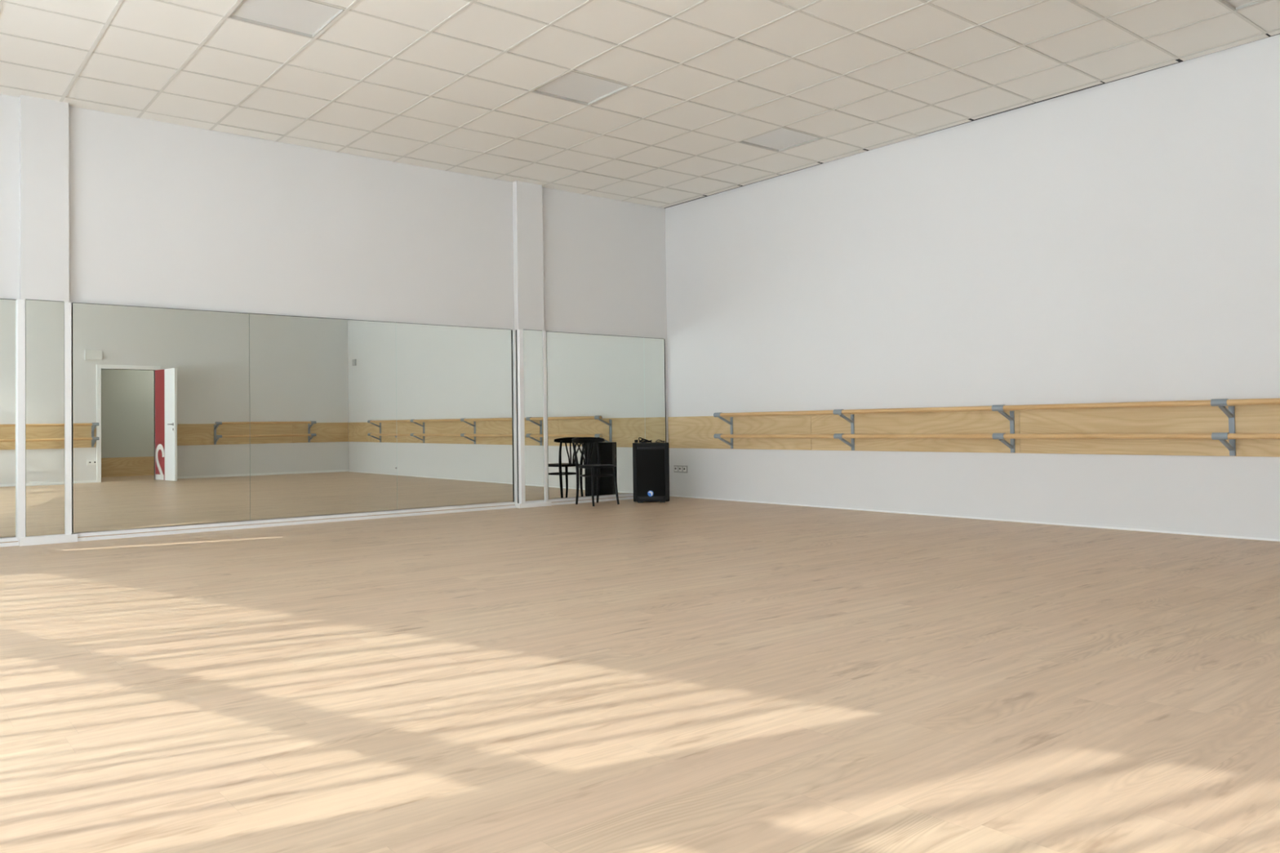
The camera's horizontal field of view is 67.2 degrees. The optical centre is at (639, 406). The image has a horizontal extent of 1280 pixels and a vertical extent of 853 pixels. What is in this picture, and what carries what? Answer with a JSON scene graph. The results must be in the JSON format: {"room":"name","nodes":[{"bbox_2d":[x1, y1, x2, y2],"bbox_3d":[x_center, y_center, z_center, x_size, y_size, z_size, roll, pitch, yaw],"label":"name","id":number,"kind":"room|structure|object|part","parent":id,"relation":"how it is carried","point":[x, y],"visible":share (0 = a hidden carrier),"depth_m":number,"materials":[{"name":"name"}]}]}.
{"room":"exercise studio","nodes":[
{"label":"exercise studio","id":0,"kind":"room"},
{"bbox_2d":[19,94,69,537],"bbox_3d":[-4.931,-0.723,7.975,0.343,3.710,0.085,0,-1,-39],"label":"wall column","id":1,"kind":"structure","parent":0,"point":[44,149],"depth_m":7.96,"materials":[{"name":"white paint"}]},
{"bbox_2d":[25,298,64,536],"bbox_3d":[-4.892,0.092,7.919,0.273,1.934,0.010,0,-1,-39],"label":"wall mirror","id":2,"kind":"object","parent":1,"relation":"attached to","point":[44,319],"visible":1,"depth_m":7.91,"materials":[{"name":"silver metal"}]},
{"bbox_2d":[0,93,668,537],"bbox_3d":[-3.217,-0.875,9.551,9.400,4.030,0.200,0,-1,-39],"label":"wall","id":3,"kind":"structure","parent":0,"point":[162,215],"depth_m":9.44,"materials":[{"name":"white paint"}]},
{"bbox_2d":[0,297,16,537],"bbox_3d":[-5.911,0.091,7.179,2.128,1.934,0.029,0,-1,-39],"label":"wall mirror","id":4,"kind":"object","parent":3,"relation":"attached to","point":[7,306],"visible":1,"depth_m":7.81,"materials":[{"name":"silver metal"}]},
{"bbox_2d":[0,537,18,546],"bbox_3d":[-5.896,1.097,7.149,2.180,0.066,0.067,0,-1,-39],"label":"trim","id":5,"kind":"structure","parent":3,"relation":"attached to","point":[11,541],"depth_m":7.78,"materials":[{"name":"white"}]},
{"bbox_2d":[16,298,25,539],"bbox_3d":[-5.047,0.107,7.845,0.052,1.950,0.101,0,-1,-39],"label":"trim","id":6,"kind":"structure","parent":3,"relation":"attached to","point":[20,304],"depth_m":7.81,"materials":[{"name":"white"}]},
{"bbox_2d":[17,533,77,546],"bbox_3d":[-4.880,1.099,7.937,0.410,0.066,0.120,0,-1,-39],"label":"trim","id":7,"kind":"structure","parent":3,"relation":"attached to","point":[36,540],"depth_m":7.89,"materials":[{"name":"white paint"}]},
{"bbox_2d":[64,302,71,534],"bbox_3d":[-4.764,0.106,8.020,0.048,1.950,0.016,0,-1,-39],"label":"trim","id":8,"kind":"structure","parent":3,"relation":"attached to","point":[68,348],"depth_m":8.01,"materials":[{"name":"white"}]},
{"bbox_2d":[71,302,249,533],"bbox_3d":[-4.210,0.095,8.540,1.437,1.934,0.044,0,-1,-40],"label":"wall mirror","id":9,"kind":"object","parent":3,"relation":"attached to","point":[161,396],"visible":1,"depth_m":8.49,"materials":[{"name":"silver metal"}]},
{"bbox_2d":[71,502,515,541],"bbox_3d":[-3.069,1.103,9.422,4.375,0.066,0.089,0,-1,-39],"label":"trim","id":10,"kind":"structure","parent":3,"relation":"attached to","point":[149,531],"depth_m":9.11,"materials":[{"name":"white"}]},
{"bbox_2d":[248,313,397,519],"bbox_3d":[-3.083,0.098,9.461,1.467,1.934,0.030,0,-1,-40],"label":"wall mirror","id":11,"kind":"object","parent":3,"relation":"attached to","point":[323,408],"visible":1,"depth_m":9.42,"materials":[{"name":"silver metal"}]},
{"bbox_2d":[395,322,512,509],"bbox_3d":[-1.975,0.100,10.369,1.391,1.934,0.014,0,-1,-40],"label":"wall mirror","id":12,"kind":"object","parent":3,"relation":"attached to","point":[454,383],"visible":1,"depth_m":10.34,"materials":[{"name":"silver metal"}]},
{"bbox_2d":[511,329,517,503],"bbox_3d":[-1.407,0.115,10.829,0.022,1.950,0.039,0,-1,-39],"label":"trim","id":13,"kind":"structure","parent":3,"relation":"attached to","point":[513,331],"depth_m":10.82,"materials":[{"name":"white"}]},
{"bbox_2d":[515,329,519,503],"bbox_3d":[-1.380,0.115,10.817,0.003,1.950,0.026,0,-1,-39],"label":"trim","id":14,"kind":"structure","parent":3,"relation":"attached to","point":[516,330],"depth_m":10.81,"materials":[{"name":"grey"}]},
{"bbox_2d":[518,329,525,503],"bbox_3d":[-1.331,0.114,10.810,0.055,1.950,0.036,0,-1,-39],"label":"trim","id":15,"kind":"structure","parent":3,"relation":"attached to","point":[522,500],"depth_m":10.79,"materials":[{"name":"white"}]},
{"bbox_2d":[515,501,551,508],"bbox_3d":[-1.213,1.115,10.904,0.425,0.050,0.120,0,-1,-39],"label":"trim","id":16,"kind":"structure","parent":3,"relation":"attached to","point":[548,503],"depth_m":10.84,"materials":[{"name":"white"}]},
{"bbox_2d":[542,330,548,502],"bbox_3d":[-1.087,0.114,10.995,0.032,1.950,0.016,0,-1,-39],"label":"trim","id":17,"kind":"structure","parent":3,"relation":"attached to","point":[543,331],"depth_m":10.99,"materials":[{"name":"white"}]},
{"bbox_2d":[546,331,644,498],"bbox_3d":[-0.506,0.103,11.555,1.458,1.934,0.016,0,-1,-40],"label":"wall mirror","id":18,"kind":"object","parent":3,"relation":"attached to","point":[595,383],"visible":0.79,"depth_m":11.51,"materials":[{"name":"silver metal"}]},
{"bbox_2d":[547,493,670,505],"bbox_3d":[-0.362,1.109,11.630,1.900,0.066,0.062,0,-1,-39],"label":"trim","id":19,"kind":"structure","parent":3,"relation":"attached to","point":[623,496],"depth_m":11.42,"materials":[{"name":"white"}]},
{"bbox_2d":[643,337,665,442],"bbox_3d":[0.188,0.105,12.130,0.336,1.934,0.009,0,-1,-40],"label":"wall mirror","id":20,"kind":"object","parent":3,"relation":"attached to","point":[654,348],"visible":0.64,"depth_m":12.13,"materials":[{"name":"silver metal"}]},
{"bbox_2d":[664,343,666,442],"bbox_3d":[0.322,0.119,12.244,0.008,1.950,0.016,0,-1,-39],"label":"trim","id":21,"kind":"structure","parent":3,"relation":"attached to","point":[664,344],"depth_m":12.24,"materials":[{"name":"grey"}]},
{"bbox_2d":[512,180,544,503],"bbox_3d":[-1.258,-0.715,10.947,0.347,3.710,0.085,0,-1,-39],"label":"wall column","id":22,"kind":"structure","parent":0,"point":[527,206],"depth_m":10.91,"materials":[{"name":"white paint"}]},
{"bbox_2d":[523,328,544,501],"bbox_3d":[-1.204,0.100,10.904,0.253,1.934,0.009,0,-1,-40],"label":"wall mirror","id":23,"kind":"object","parent":22,"relation":"attached to","point":[532,339],"visible":1,"depth_m":10.90,"materials":[{"name":"silver metal"}]},
{"bbox_2d":[0,496,1279,852],"bbox_3d":[0.094,1.033,4.449,10.664,0.080,12.200,0,-1,-39],"label":"floor","id":24,"kind":"structure","parent":0,"point":[678,674],"depth_m":3.35,"materials":[{"name":"brown wood"}]},
{"bbox_2d":[571,437,619,506],"bbox_3d":[-0.520,0.747,11.118,0.456,0.778,0.438,0,-1,-39],"label":"bentwood chair","id":25,"kind":"object","parent":24,"relation":"on","point":[577,440],"visible":1,"depth_m":11.13,"materials":[{"name":"black paint"}]},
{"bbox_3d":[-0.744,0.769,11.140,0.089,0.740,0.048,-2,-1,36],"label":"leg","id":26,"kind":"part","parent":25,"relation":"part of","materials":[{"name":"black paint"}]},
{"bbox_3d":[-0.629,0.397,11.254,0.456,0.070,0.108,0,-1,-39],"label":"crest rail","id":27,"kind":"part","parent":25,"relation":"part of","materials":[{"name":"black paint"}]},
{"bbox_3d":[-0.532,0.912,10.866,0.037,0.438,0.069,-1,-1,-1],"label":"leg","id":28,"kind":"part","parent":25,"relation":"part of","materials":[{"name":"black paint"}]},
{"bbox_3d":[-0.507,0.694,11.102,0.410,0.030,0.390,0,-1,-39],"label":"seat","id":29,"kind":"part","parent":25,"relation":"part of","materials":[{"name":"black paint"}]},
{"bbox_3d":[-0.495,0.770,11.341,0.048,0.740,0.089,0,-1,-24],"label":"leg","id":30,"kind":"part","parent":25,"relation":"part of","materials":[{"name":"black paint"}]},
{"bbox_3d":[-0.271,0.913,11.077,0.069,0.438,0.037,-1,-1,14],"label":"leg","id":31,"kind":"part","parent":25,"relation":"part of","materials":[{"name":"black paint"}]},
{"bbox_2d":[632,442,669,502],"bbox_3d":[0.131,0.781,11.423,0.425,0.700,0.370,-1,-1,1],"label":"loudspeaker","id":32,"kind":"object","parent":24,"relation":"on","point":[651,460],"visible":1,"depth_m":11.26,"materials":[{"name":"black plastic"}]},
{"bbox_2d":[638,437,652,443],"bbox_3d":[0.062,0.400,11.390,0.161,0.065,0.168,-1,-1,1],"label":"cable","id":33,"kind":"object","parent":32,"relation":"on","point":[642,439],"visible":0.96,"depth_m":11.33,"materials":[{"name":"black plastic"}]},
{"bbox_3d":[0.126,0.489,11.268,0.325,0.028,0.038,-1,-1,1],"label":"trim","id":34,"kind":"part","parent":32,"relation":"part of","materials":[{"name":"black plastic"}]},
{"bbox_2d":[636,446,665,496],"bbox_3d":[0.130,0.768,11.269,0.325,0.587,0.044,-1,-1,1],"label":"grille","id":35,"kind":"object","parent":32,"relation":"attached to","point":[651,460],"depth_m":11.25,"materials":[{"name":"black"}]},
{"bbox_3d":[0.134,1.070,11.256,0.325,0.028,0.038,-1,-1,1],"label":"trim","id":36,"kind":"part","parent":32,"relation":"part of","materials":[{"name":"black plastic"}]},
{"bbox_2d":[0,0,1279,208],"bbox_3d":[-0.666,-2.761,5.239,10.664,0.202,10.200,0,-1,-39],"label":"ceiling","id":37,"kind":"structure","parent":0,"point":[445,85],"depth_m":7.48,"materials":[{"name":"white tile"}]},
{"bbox_2d":[228,0,344,38],"bbox_3d":[-2.357,-2.627,6.408,0.588,0.027,0.588,0,-1,-39],"label":"recessed light","id":38,"kind":"object","parent":37,"relation":"in","point":[307,18],"visible":0.98,"depth_m":6.46,"materials":[{"name":"grey plastic"}]},
{"bbox_2d":[532,71,630,105],"bbox_3d":[-0.491,-2.623,7.918,0.588,0.027,0.588,0,-1,-39],"label":"recessed light","id":39,"kind":"object","parent":37,"relation":"in","point":[573,86],"visible":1,"depth_m":7.95,"materials":[{"name":"grey plastic"}]},
{"bbox_2d":[739,127,822,151],"bbox_3d":[1.375,-2.619,9.428,0.588,0.027,0.588,0,-1,-39],"label":"recessed light","id":40,"kind":"object","parent":37,"relation":"in","point":[781,139],"visible":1,"depth_m":9.47,"materials":[{"name":"grey plastic"}]},
{"bbox_2d":[1217,0,1267,10],"bbox_3d":[4.016,-2.721,6.163,0.588,0.027,0.588,0,-1,-39],"label":"recessed light","id":41,"kind":"object","parent":37,"relation":"in","point":[1234,5],"visible":1,"depth_m":6.48,"materials":[{"name":"grey plastic"}]},
{"bbox_2d":[1225,0,1257,7],"bbox_3d":[4.016,-2.729,6.164,0.560,0.008,0.560,0,-1,-39],"label":"diffuser","id":42,"kind":"object","parent":41,"relation":"attached to","point":[1229,3],"depth_m":6.48,"materials":[{"name":"white plastic"}]},
{"bbox_2d":[665,34,1279,537],"bbox_3d":[3.567,-0.991,8.480,0.200,4.030,10.000,0,-1,-39],"label":"wall","id":43,"kind":"structure","parent":0,"point":[1117,241],"depth_m":8.62,"materials":[{"name":"white paint"}]},
{"bbox_2d":[673,465,687,472],"bbox_3d":[0.512,0.787,12.081,0.014,0.088,0.249,0,-1,-39],"label":"wall socket","id":44,"kind":"object","parent":43,"relation":"attached to","point":[677,468],"visible":1,"depth_m":12.08,"materials":[{"name":"grey plastic"}]},
{"bbox_2d":[667,414,811,449],"bbox_3d":[1.111,0.307,11.341,0.016,0.394,2.372,0,-1,-39],"label":"wood wall panel","id":45,"kind":"object","parent":43,"relation":"attached to","point":[685,432],"visible":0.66,"depth_m":11.26,"materials":[{"name":"brown wood"}]},
{"bbox_2d":[811,409,1020,453],"bbox_3d":[2.615,0.249,9.481,0.016,0.394,2.408,0,-1,-39],"label":"wood wall panel","id":46,"kind":"object","parent":43,"relation":"attached to","point":[977,422],"visible":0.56,"depth_m":9.35,"materials":[{"name":"brown wood"}]},
{"bbox_2d":[670,493,1279,541],"bbox_3d":[3.456,1.009,8.438,0.018,0.033,9.770,0,-1,-39],"label":"baseboard","id":47,"kind":"structure","parent":43,"relation":"attached to","point":[874,509],"depth_m":8.56,"materials":[{"name":"white"}]},
{"bbox_2d":[713,398,1279,456],"bbox_3d":[3.223,0.202,8.521,0.246,0.426,7.213,0,-1,-39],"label":"ballet barre","id":48,"kind":"object","parent":43,"relation":"attached to","point":[1231,435],"visible":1,"depth_m":8.38,"materials":[{"name":"brown wood"}]},
{"bbox_3d":[1.001,0.414,11.289,0.197,0.101,0.034,0,-1,-39],"label":"arm","id":49,"kind":"part","parent":48,"relation":"part of","materials":[{"name":"grey paint"}]},
{"bbox_3d":[0.998,0.166,11.294,0.197,0.101,0.034,0,-1,-39],"label":"arm","id":50,"kind":"part","parent":48,"relation":"part of","materials":[{"name":"grey paint"}]},
{"bbox_3d":[2.119,0.123,9.909,0.197,0.101,0.034,0,-1,-39],"label":"arm","id":51,"kind":"part","parent":48,"relation":"part of","materials":[{"name":"grey paint"}]},
{"bbox_3d":[2.122,0.371,9.904,0.197,0.101,0.034,0,-1,-39],"label":"arm","id":52,"kind":"part","parent":48,"relation":"part of","materials":[{"name":"grey paint"}]},
{"bbox_3d":[3.151,0.264,8.459,0.043,0.043,7.210,0,-1,-39],"label":"wooden rail","id":53,"kind":"part","parent":48,"relation":"part of","materials":[{"name":"brown wood"}]},
{"bbox_3d":[3.147,0.016,8.463,0.043,0.043,7.210,0,-1,-39],"label":"wooden rail","id":54,"kind":"part","parent":48,"relation":"part of","materials":[{"name":"brown wood"}]},
{"bbox_3d":[3.238,0.080,8.526,0.197,0.101,0.034,0,-1,-39],"label":"arm","id":55,"kind":"part","parent":48,"relation":"part of","materials":[{"name":"grey paint"}]},
{"bbox_3d":[3.241,0.328,8.521,0.197,0.101,0.034,0,-1,-39],"label":"arm","id":56,"kind":"part","parent":48,"relation":"part of","materials":[{"name":"grey paint"}]},
{"bbox_3d":[4.351,0.037,7.150,0.197,0.101,0.034,0,-1,-39],"label":"arm","id":57,"kind":"part","parent":48,"relation":"part of","materials":[{"name":"grey paint"}]},
{"bbox_3d":[4.355,0.285,7.145,0.197,0.101,0.034,0,-1,-39],"label":"arm","id":58,"kind":"part","parent":48,"relation":"part of","materials":[{"name":"grey paint"}]},
{"bbox_2d":[1019,404,1279,457],"bbox_3d":[4.131,0.191,7.607,0.016,0.394,2.407,0,-1,-39],"label":"wood wall panel","id":59,"kind":"object","parent":43,"relation":"attached to","point":[1249,419],"visible":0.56,"depth_m":7.66,"materials":[{"name":"brown wood"}]}
]}

